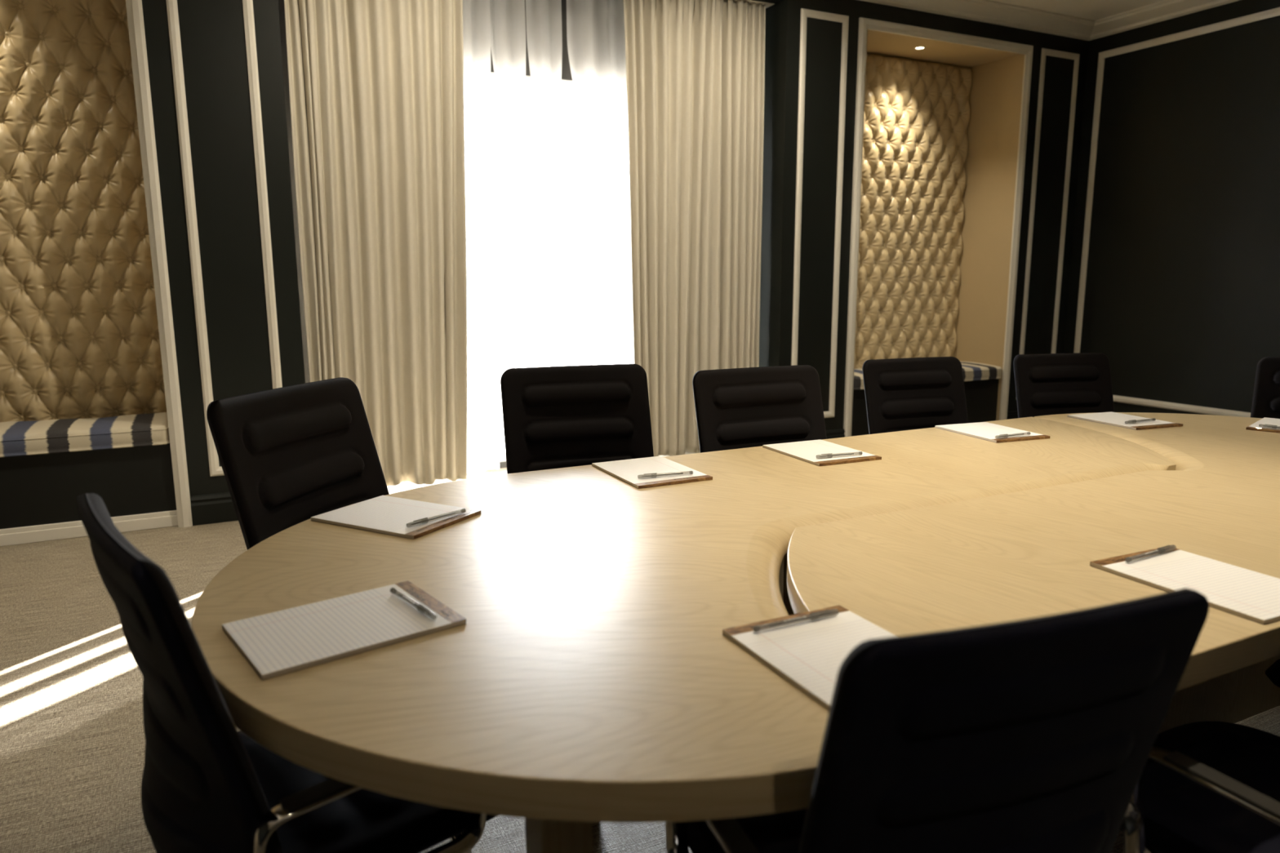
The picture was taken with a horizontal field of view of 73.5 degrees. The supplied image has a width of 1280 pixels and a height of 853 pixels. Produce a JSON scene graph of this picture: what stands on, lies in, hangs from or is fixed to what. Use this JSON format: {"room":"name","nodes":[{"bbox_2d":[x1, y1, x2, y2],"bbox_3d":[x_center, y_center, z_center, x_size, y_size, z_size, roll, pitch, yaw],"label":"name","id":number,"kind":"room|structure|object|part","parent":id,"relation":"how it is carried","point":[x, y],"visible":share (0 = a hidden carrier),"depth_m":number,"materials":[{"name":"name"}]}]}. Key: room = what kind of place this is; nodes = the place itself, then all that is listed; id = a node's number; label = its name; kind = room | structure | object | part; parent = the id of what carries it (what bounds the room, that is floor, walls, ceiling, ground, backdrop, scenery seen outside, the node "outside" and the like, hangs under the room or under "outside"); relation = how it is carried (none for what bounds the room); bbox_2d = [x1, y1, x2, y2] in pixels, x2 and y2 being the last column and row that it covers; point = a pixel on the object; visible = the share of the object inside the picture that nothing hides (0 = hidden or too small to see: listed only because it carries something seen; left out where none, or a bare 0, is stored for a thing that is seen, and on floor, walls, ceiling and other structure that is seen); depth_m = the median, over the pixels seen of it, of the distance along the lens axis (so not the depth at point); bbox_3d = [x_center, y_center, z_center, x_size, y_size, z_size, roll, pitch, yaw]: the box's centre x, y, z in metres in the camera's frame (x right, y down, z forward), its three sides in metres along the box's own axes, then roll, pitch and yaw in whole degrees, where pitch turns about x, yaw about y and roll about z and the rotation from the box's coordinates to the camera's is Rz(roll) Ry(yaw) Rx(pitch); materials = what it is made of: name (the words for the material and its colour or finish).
{"room":"conference room","nodes":[
{"label":"conference room","id":0,"kind":"room"},
{"bbox_2d":[142,0,1088,495],"bbox_3d":[-0.887,-1.260,5.290,9.665,3.200,0.696,-5,11,-26],"label":"wall","id":1,"kind":"structure","parent":0,"point":[212,32],"depth_m":5.61,"materials":[{"name":"paint"}]},
{"bbox_2d":[125,0,192,527],"bbox_3d":[-3.087,-0.892,3.826,1.690,2.997,0.032,-5,11,-26],"label":"trim","id":2,"kind":"structure","parent":1,"relation":"attached to","point":[134,7],"depth_m":4.20,"materials":[{"name":"white paint"}]},
{"bbox_2d":[166,0,282,476],"bbox_3d":[-2.074,-1.107,4.311,0.379,2.745,0.016,-5,11,-26],"label":"trim","id":3,"kind":"structure","parent":1,"relation":"attached to","point":[171,5],"depth_m":4.30,"materials":[{"name":"white paint"}]},
{"bbox_2d":[277,0,572,468],"bbox_3d":[-0.699,-1.331,5.689,3.095,3.200,0.140,-5,11,-26],"label":"wall window","id":4,"kind":"structure","parent":1,"relation":"in","point":[566,68],"depth_m":5.01,"materials":[{"name":"paint"}]},
{"bbox_2d":[490,71,575,462],"bbox_3d":[-0.689,-1.016,5.720,2.000,2.490,0.070,-5,11,-26],"label":"window","id":5,"kind":"structure","parent":4,"relation":"attached to","point":[566,85],"depth_m":5.59,"materials":[{"name":"white paint"}]},
{"bbox_3d":[-1.200,-0.970,5.467,0.735,2.370,0.006,-5,11,-26],"label":"pane","id":6,"kind":"part","parent":5,"relation":"part of","materials":[{"name":"clear glass"}]},
{"bbox_2d":[190,410,1017,525],"bbox_3d":[-0.731,0.295,5.233,9.645,0.156,0.020,-5,11,-26],"label":"baseboard","id":7,"kind":"structure","parent":1,"relation":"attached to","point":[216,508],"depth_m":4.49,"materials":[{"name":"paint"}]},
{"bbox_2d":[733,0,774,8],"bbox_3d":[-0.539,-2.695,5.113,3.065,0.004,0.260,-5,11,-26],"label":"trim rail","id":8,"kind":"object","parent":1,"relation":"attached to","point":[767,4],"visible":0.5,"depth_m":5.65,"materials":[{"name":"white paint"}]},
{"bbox_2d":[284,0,467,486],"bbox_3d":[-1.435,-1.120,4.868,0.956,3.006,0.117,-5,11,-26],"label":"drape","id":9,"kind":"object","parent":8,"relation":"hanging from","point":[376,86],"visible":0.92,"depth_m":4.83,"materials":[{"name":"fabric"}]},
{"bbox_2d":[462,0,499,473],"bbox_3d":[-1.108,-1.183,5.244,0.455,3.015,0.090,-5,11,-26],"label":"sheer curtain","id":10,"kind":"object","parent":8,"relation":"hanging from","point":[482,450],"visible":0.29,"depth_m":5.29,"materials":[{"name":"white fabric"}]},
{"bbox_2d":[489,0,527,368],"bbox_3d":[-0.806,-1.209,5.388,0.224,3.015,0.080,-5,11,-26],"label":"sheer curtain","id":11,"kind":"object","parent":8,"relation":"hanging from","point":[508,20],"visible":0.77,"depth_m":5.28,"materials":[{"name":"white fabric"}]},
{"bbox_2d":[525,0,562,366],"bbox_3d":[-0.595,-1.230,5.488,0.237,3.010,0.077,-5,11,-26],"label":"sheer curtain","id":12,"kind":"object","parent":8,"relation":"hanging from","point":[544,17],"visible":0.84,"depth_m":5.39,"materials":[{"name":"white fabric"}]},
{"bbox_2d":[566,0,633,364],"bbox_3d":[-0.188,-1.264,5.687,0.619,3.014,0.075,-5,11,-26],"label":"sheer curtain","id":13,"kind":"object","parent":8,"relation":"hanging from","point":[595,28],"visible":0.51,"depth_m":5.60,"materials":[{"name":"white fabric"}]},
{"bbox_2d":[623,0,765,456],"bbox_3d":[0.351,-1.280,5.739,1.054,3.007,0.104,-5,11,-26],"label":"drape","id":14,"kind":"object","parent":8,"relation":"hanging from","point":[695,68],"visible":0.88,"depth_m":5.68,"materials":[{"name":"fabric"}]},
{"bbox_2d":[791,8,848,417],"bbox_3d":[1.239,-1.405,5.939,0.392,2.745,0.016,-5,11,-26],"label":"trim","id":15,"kind":"structure","parent":1,"relation":"attached to","point":[805,13],"depth_m":5.89,"materials":[{"name":"white paint"}]},
{"bbox_2d":[843,17,1033,436],"bbox_3d":[2.260,-1.373,6.452,1.690,2.997,0.032,-5,11,-26],"label":"trim","id":16,"kind":"structure","parent":1,"relation":"attached to","point":[864,24],"depth_m":6.24,"materials":[{"name":"white paint"}]},
{"bbox_2d":[860,0,1095,40],"bbox_3d":[-0.701,-2.725,4.642,9.665,0.092,0.165,-5,11,-26],"label":"trim","id":17,"kind":"structure","parent":1,"relation":"attached to","point":[990,11],"depth_m":6.29,"materials":[{"name":"white paint"}]},
{"bbox_2d":[1019,48,1079,354],"bbox_3d":[3.308,-1.591,6.955,0.428,2.745,0.016,-5,11,-26],"label":"trim","id":18,"kind":"structure","parent":1,"relation":"attached to","point":[1045,51],"depth_m":6.89,"materials":[{"name":"white paint"}]},
{"bbox_2d":[0,445,1279,852],"bbox_3d":[0.706,0.908,2.444,10.065,0.100,9.000,-5,11,-26],"label":"floor","id":19,"kind":"structure","parent":0,"point":[73,739],"depth_m":2.58,"materials":[{"name":"beige carpet"}]},
{"bbox_2d":[0,443,177,546],"bbox_3d":[-3.206,0.329,4.293,1.562,0.432,0.497,-5,11,-26],"label":"bench","id":20,"kind":"object","parent":19,"relation":"on","point":[39,493],"visible":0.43,"depth_m":4.24,"materials":[{"name":"black paint"}]},
{"bbox_2d":[0,412,169,457],"bbox_3d":[-3.193,0.061,4.216,1.556,0.119,0.489,-5,11,-26],"label":"seat cushion","id":21,"kind":"object","parent":20,"relation":"on","point":[17,438],"visible":0.92,"depth_m":4.23,"materials":[{"name":"multicoloured fabric"}]},
{"bbox_2d":[75,493,497,852],"bbox_3d":[-0.503,0.564,1.412,0.597,0.945,0.570,-8,13,-39],"label":"chair","id":22,"kind":"object","parent":19,"relation":"on","point":[207,786],"visible":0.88,"depth_m":1.13,"materials":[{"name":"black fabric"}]},
{"bbox_3d":[-0.667,0.391,1.243,0.172,0.545,0.490,-8,13,-39],"label":"backrest","id":23,"kind":"part","parent":22,"relation":"part of","materials":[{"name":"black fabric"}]},
{"bbox_3d":[-0.462,0.582,1.450,0.490,0.068,0.486,-8,13,-39],"label":"seat","id":24,"kind":"part","parent":22,"relation":"part of","materials":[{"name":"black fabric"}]},
{"bbox_3d":[-0.359,0.551,1.178,0.339,0.179,0.034,-8,13,-39],"label":"armrest","id":25,"kind":"part","parent":22,"relation":"part of","materials":[{"name":"silver metal"}]},
{"bbox_2d":[206,377,471,852],"bbox_3d":[-0.571,0.415,2.075,0.638,1.008,0.608,3,10,16],"label":"chair","id":26,"kind":"object","parent":19,"relation":"on","point":[288,455],"visible":0.46,"depth_m":2.04,"materials":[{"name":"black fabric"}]},
{"bbox_3d":[-0.790,0.195,2.101,0.183,0.582,0.523,3,10,16],"label":"backrest","id":27,"kind":"part","parent":26,"relation":"part of","materials":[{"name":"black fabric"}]},
{"bbox_3d":[-0.456,0.873,1.990,0.051,0.090,0.309,-6,11,-28],"label":"leg","id":28,"kind":"part","parent":26,"relation":"part of","materials":[{"name":"silver metal"}]},
{"bbox_2d":[500,364,653,473],"bbox_3d":[-0.130,0.322,2.701,0.587,0.973,0.615,-4,10,-18],"label":"chair","id":29,"kind":"object","parent":19,"relation":"on","point":[562,416],"visible":0.52,"depth_m":2.86,"materials":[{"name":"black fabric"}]},
{"bbox_2d":[191,412,1279,852],"bbox_3d":[0.925,0.526,2.191,3.622,0.740,1.536,-5,11,-26],"label":"conference table","id":30,"kind":"object","parent":19,"relation":"on","point":[592,675],"visible":0.77,"depth_m":1.49,"materials":[{"name":"brown wood"}]},
{"bbox_2d":[222,580,466,679],"bbox_3d":[-0.454,0.304,1.320,0.301,0.008,0.218,-8,13,-38],"label":"notepad","id":31,"kind":"object","parent":30,"relation":"on","point":[281,642],"visible":1,"depth_m":1.30,"materials":[{"name":"paper"}]},
{"bbox_2d":[398,593,431,615],"bbox_3d":[-0.365,0.283,1.376,0.012,0.012,0.154,-8,13,-39],"label":"pen","id":32,"kind":"object","parent":31,"relation":"on","point":[399,594],"visible":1,"depth_m":1.37,"materials":[{"name":"grey plastic"}]},
{"bbox_2d":[311,495,481,539],"bbox_3d":[-0.544,0.199,1.920,0.301,0.008,0.218,5,11,28],"label":"notepad","id":33,"kind":"object","parent":30,"relation":"on","point":[383,514],"visible":1,"depth_m":1.90,"materials":[{"name":"beige paper"}]},
{"bbox_2d":[411,512,455,524],"bbox_3d":[-0.442,0.198,1.863,0.012,0.012,0.154,8,13,39],"label":"pen","id":34,"kind":"object","parent":33,"relation":"on","point":[443,513],"visible":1,"depth_m":1.86,"materials":[{"name":"grey plastic"}]},
{"bbox_3d":[-0.104,0.739,1.139,0.068,0.692,0.068,-5,11,-26],"label":"leg","id":35,"kind":"part","parent":30,"relation":"part of","materials":[{"name":"brown wood"}]},
{"bbox_2d":[591,456,712,488],"bbox_3d":[0.028,0.122,2.346,0.218,0.008,0.301,-5,11,-26],"label":"notepad","id":36,"kind":"object","parent":30,"relation":"on","point":[631,472],"visible":1,"depth_m":2.32,"materials":[{"name":"beige paper"}]},
{"bbox_2d":[642,471,683,476],"bbox_3d":[0.067,0.127,2.259,0.154,0.012,0.012,-4,10,-18],"label":"pen","id":37,"kind":"object","parent":36,"relation":"on","point":[670,472],"visible":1,"depth_m":2.26,"materials":[{"name":"grey plastic"}]},
{"bbox_3d":[0.836,0.494,2.367,1.100,0.642,0.028,-5,11,-26],"label":"panel leg","id":38,"kind":"part","parent":30,"relation":"part of","materials":[{"name":"brown wood"}]},
{"bbox_2d":[722,604,897,711],"bbox_3d":[0.287,0.322,1.198,0.218,0.008,0.301,-5,11,-25],"label":"notepad","id":39,"kind":"object","parent":30,"relation":"on","point":[809,654],"visible":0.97,"depth_m":1.24,"materials":[{"name":"beige paper"}]},
{"bbox_2d":[768,612,831,626],"bbox_3d":[0.238,0.294,1.302,0.154,0.012,0.012,-5,11,-25],"label":"pen","id":40,"kind":"object","parent":39,"relation":"on","point":[824,614],"visible":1,"depth_m":1.30,"materials":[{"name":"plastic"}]},
{"bbox_2d":[762,439,881,466],"bbox_3d":[0.544,0.077,2.592,0.218,0.008,0.301,-5,11,-23],"label":"notepad","id":41,"kind":"object","parent":30,"relation":"on","point":[809,451],"visible":1,"depth_m":2.56,"materials":[{"name":"beige paper"}]},
{"bbox_2d":[819,452,853,457],"bbox_3d":[0.581,0.083,2.500,0.154,0.012,0.012,-4,11,-20],"label":"pen","id":42,"kind":"object","parent":41,"relation":"on","point":[843,452],"visible":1,"depth_m":2.50,"materials":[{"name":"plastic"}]},
{"bbox_2d":[934,422,1049,443],"bbox_3d":[1.192,0.018,2.915,0.218,0.008,0.301,-4,11,-19],"label":"notepad","id":43,"kind":"object","parent":30,"relation":"on","point":[986,431],"visible":1,"depth_m":2.89,"materials":[{"name":"beige paper"}]},
{"bbox_2d":[1000,432,1024,436],"bbox_3d":[1.217,0.028,2.796,0.154,0.012,0.012,-5,11,-25],"label":"pen","id":44,"kind":"object","parent":43,"relation":"on","point":[1016,433],"visible":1,"depth_m":2.79,"materials":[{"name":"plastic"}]},
{"bbox_2d":[1066,411,1182,430],"bbox_3d":[1.765,-0.023,3.131,0.218,0.008,0.301,-4,11,-19],"label":"notepad","id":45,"kind":"object","parent":30,"relation":"on","point":[1114,419],"visible":1,"depth_m":3.10,"materials":[{"name":"beige paper"}]},
{"bbox_2d":[1089,546,1279,624],"bbox_3d":[0.992,0.268,1.491,0.218,0.008,0.301,-5,11,-24],"label":"notepad","id":46,"kind":"object","parent":30,"relation":"on","point":[1248,594],"visible":0.97,"depth_m":1.49,"materials":[{"name":"beige paper"}]},
{"bbox_2d":[1134,547,1171,558],"bbox_3d":[0.958,0.238,1.607,0.154,0.012,0.012,-6,11,-29],"label":"pen","id":47,"kind":"object","parent":46,"relation":"on","point":[1157,551],"visible":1,"depth_m":1.61,"materials":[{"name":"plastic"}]},
{"bbox_3d":[1.193,0.539,2.102,1.500,0.642,0.028,-5,11,-26],"label":"panel leg","id":48,"kind":"part","parent":30,"relation":"part of","materials":[{"name":"brown wood"}]},
{"bbox_2d":[1245,417,1279,433],"bbox_3d":[2.274,0.001,2.984,0.301,0.008,0.218,-10,14,-44],"label":"notepad","id":49,"kind":"object","parent":30,"relation":"on","point":[1257,426],"visible":1,"depth_m":2.99,"materials":[{"name":"beige paper"}]},
{"bbox_2d":[692,364,826,453],"bbox_3d":[0.511,0.315,2.765,0.579,0.960,0.607,-5,11,-24],"label":"chair","id":50,"kind":"object","parent":19,"relation":"on","point":[736,408],"visible":0.33,"depth_m":2.92,"materials":[{"name":"black leather"}]},
{"bbox_2d":[862,356,968,434],"bbox_3d":[1.222,0.215,3.411,0.560,0.928,0.587,-4,10,-18],"label":"chair","id":51,"kind":"object","parent":19,"relation":"on","point":[901,394],"visible":0.39,"depth_m":3.57,"materials":[{"name":"black leather"}]},
{"bbox_2d":[851,378,999,436],"bbox_3d":[2.140,-0.152,6.920,1.562,0.432,0.497,-5,11,-26],"label":"bench","id":52,"kind":"object","parent":19,"relation":"on","point":[981,396],"visible":0.05,"depth_m":6.93,"materials":[{"name":"black paint"}]},
{"bbox_2d":[853,368,864,390],"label":"seat cushion","id":53,"kind":"object","parent":52,"relation":"on","point":[858,384],"depth_m":6.32,"materials":[{"name":"multicoloured fabric"}]},
{"bbox_2d":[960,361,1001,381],"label":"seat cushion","id":54,"kind":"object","parent":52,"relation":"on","point":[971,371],"depth_m":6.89,"materials":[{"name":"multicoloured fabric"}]},
{"bbox_2d":[665,587,1208,852],"bbox_3d":[0.334,0.605,1.215,0.547,0.926,0.586,-4,11,-19],"label":"chair","id":55,"kind":"object","parent":19,"relation":"on","point":[1037,735],"visible":0.94,"depth_m":0.90,"materials":[{"name":"black leather"}]},
{"bbox_3d":[0.102,0.575,1.091,0.033,0.176,0.332,-4,11,-19],"label":"armrest","id":56,"kind":"part","parent":55,"relation":"part of","materials":[{"name":"silver metal"}]},
{"bbox_3d":[0.317,0.620,1.268,0.467,0.067,0.480,-4,11,-19],"label":"seat","id":57,"kind":"part","parent":55,"relation":"part of","materials":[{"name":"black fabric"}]},
{"bbox_3d":[0.589,0.544,1.256,0.033,0.176,0.332,-4,11,-19],"label":"armrest","id":58,"kind":"part","parent":55,"relation":"part of","materials":[{"name":"silver metal"}]},
{"bbox_2d":[1013,352,1114,417],"bbox_3d":[1.946,0.169,3.680,0.555,0.920,0.581,-2,10,-11],"label":"chair","id":59,"kind":"object","parent":19,"relation":"on","point":[1046,384],"visible":0.38,"depth_m":3.84,"materials":[{"name":"black leather"}]},
{"bbox_2d":[1119,720,1279,852],"bbox_3d":[1.019,0.594,1.291,0.553,0.917,0.580,-6,11,-28],"label":"chair","id":60,"kind":"object","parent":19,"relation":"on","point":[1210,786],"visible":0.79,"depth_m":1.31,"materials":[{"name":"black leather"}]},
{"bbox_2d":[1250,356,1279,418],"bbox_3d":[2.727,0.206,3.463,0.553,0.917,0.580,7,12,36],"label":"chair","id":61,"kind":"object","parent":19,"relation":"on","point":[1266,393],"visible":0.32,"depth_m":3.69,"materials":[{"name":"black leather"}]},
{"bbox_2d":[1265,658,1279,688],"bbox_3d":[1.635,0.523,1.682,0.553,0.917,0.580,-5,11,-26],"label":"chair","id":62,"kind":"object","parent":19,"relation":"on","point":[1273,673],"visible":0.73,"depth_m":1.81,"materials":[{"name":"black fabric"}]},
{"bbox_2d":[866,29,1018,67],"bbox_3d":[2.095,-2.863,6.513,1.642,0.024,0.674,-5,11,-26],"label":"ceiling","id":63,"kind":"structure","parent":0,"point":[878,42],"depth_m":6.50,"materials":[{"name":"paint"}]},
{"bbox_2d":[914,46,925,49],"bbox_3d":[2.092,-2.829,6.406,0.083,0.005,0.083,-5,11,-26],"label":"recessed light","id":64,"kind":"object","parent":63,"relation":"in","point":[916,47],"visible":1,"depth_m":6.41,"materials":[{"name":"white paint"}]},
{"bbox_2d":[953,53,1024,420],"bbox_3d":[2.818,-1.466,7.122,0.038,2.944,0.674,-5,11,-26],"label":"wall","id":65,"kind":"structure","parent":0,"point":[995,95],"depth_m":6.99,"materials":[{"name":"paint"}]},
{"bbox_2d":[991,0,1164,20],"bbox_3d":[0.693,-2.366,1.869,10.065,0.150,9.000,-5,11,-26],"label":"ceiling","id":66,"kind":"structure","parent":0,"point":[1094,10],"depth_m":6.26,"materials":[{"name":"paint"}]},
{"bbox_2d":[1063,0,1279,414],"bbox_3d":[5.179,-1.081,4.140,0.150,3.200,8.200,-5,11,-26],"label":"wall","id":67,"kind":"structure","parent":0,"point":[1182,298],"depth_m":6.29,"materials":[{"name":"paint"}]},
{"bbox_2d":[1088,0,1239,40],"bbox_3d":[5.188,-2.546,3.495,0.165,0.092,7.504,-5,11,-26],"label":"trim","id":68,"kind":"structure","parent":67,"relation":"attached to","point":[1165,10],"depth_m":6.31,"materials":[{"name":"white paint"}]},
{"bbox_2d":[1073,7,1279,417],"bbox_3d":[4.400,-1.344,5.486,0.018,2.733,3.450,-5,11,-26],"label":"trim","id":69,"kind":"structure","parent":67,"relation":"attached to","point":[1273,12],"depth_m":6.72,"materials":[{"name":"white paint"}]},
{"bbox_3d":[-3.372,-0.963,4.393,1.566,2.944,0.108,-5,11,-26],"label":"wall","id":70,"kind":"structure","parent":0,"visible":0},
{"bbox_2d":[0,0,166,422],"bbox_3d":[-3.328,-1.178,4.265,1.558,2.470,0.086,-5,11,-26],"label":"panel","id":71,"kind":"object","parent":70,"relation":"attached to","point":[79,333],"visible":0.97,"depth_m":4.44,"materials":[{"name":"gold fabric"}]},
{"bbox_3d":[1.974,-1.445,7.019,1.566,2.944,0.108,-5,11,-26],"label":"wall","id":72,"kind":"structure","parent":0,"visible":0},
{"bbox_2d":[853,53,972,368],"bbox_3d":[2.018,-1.659,6.892,1.558,2.470,0.087,-5,11,-26],"label":"panel","id":73,"kind":"object","parent":72,"relation":"attached to","point":[917,115],"visible":0.7,"depth_m":6.94,"materials":[{"name":"beige leather"}]}
]}

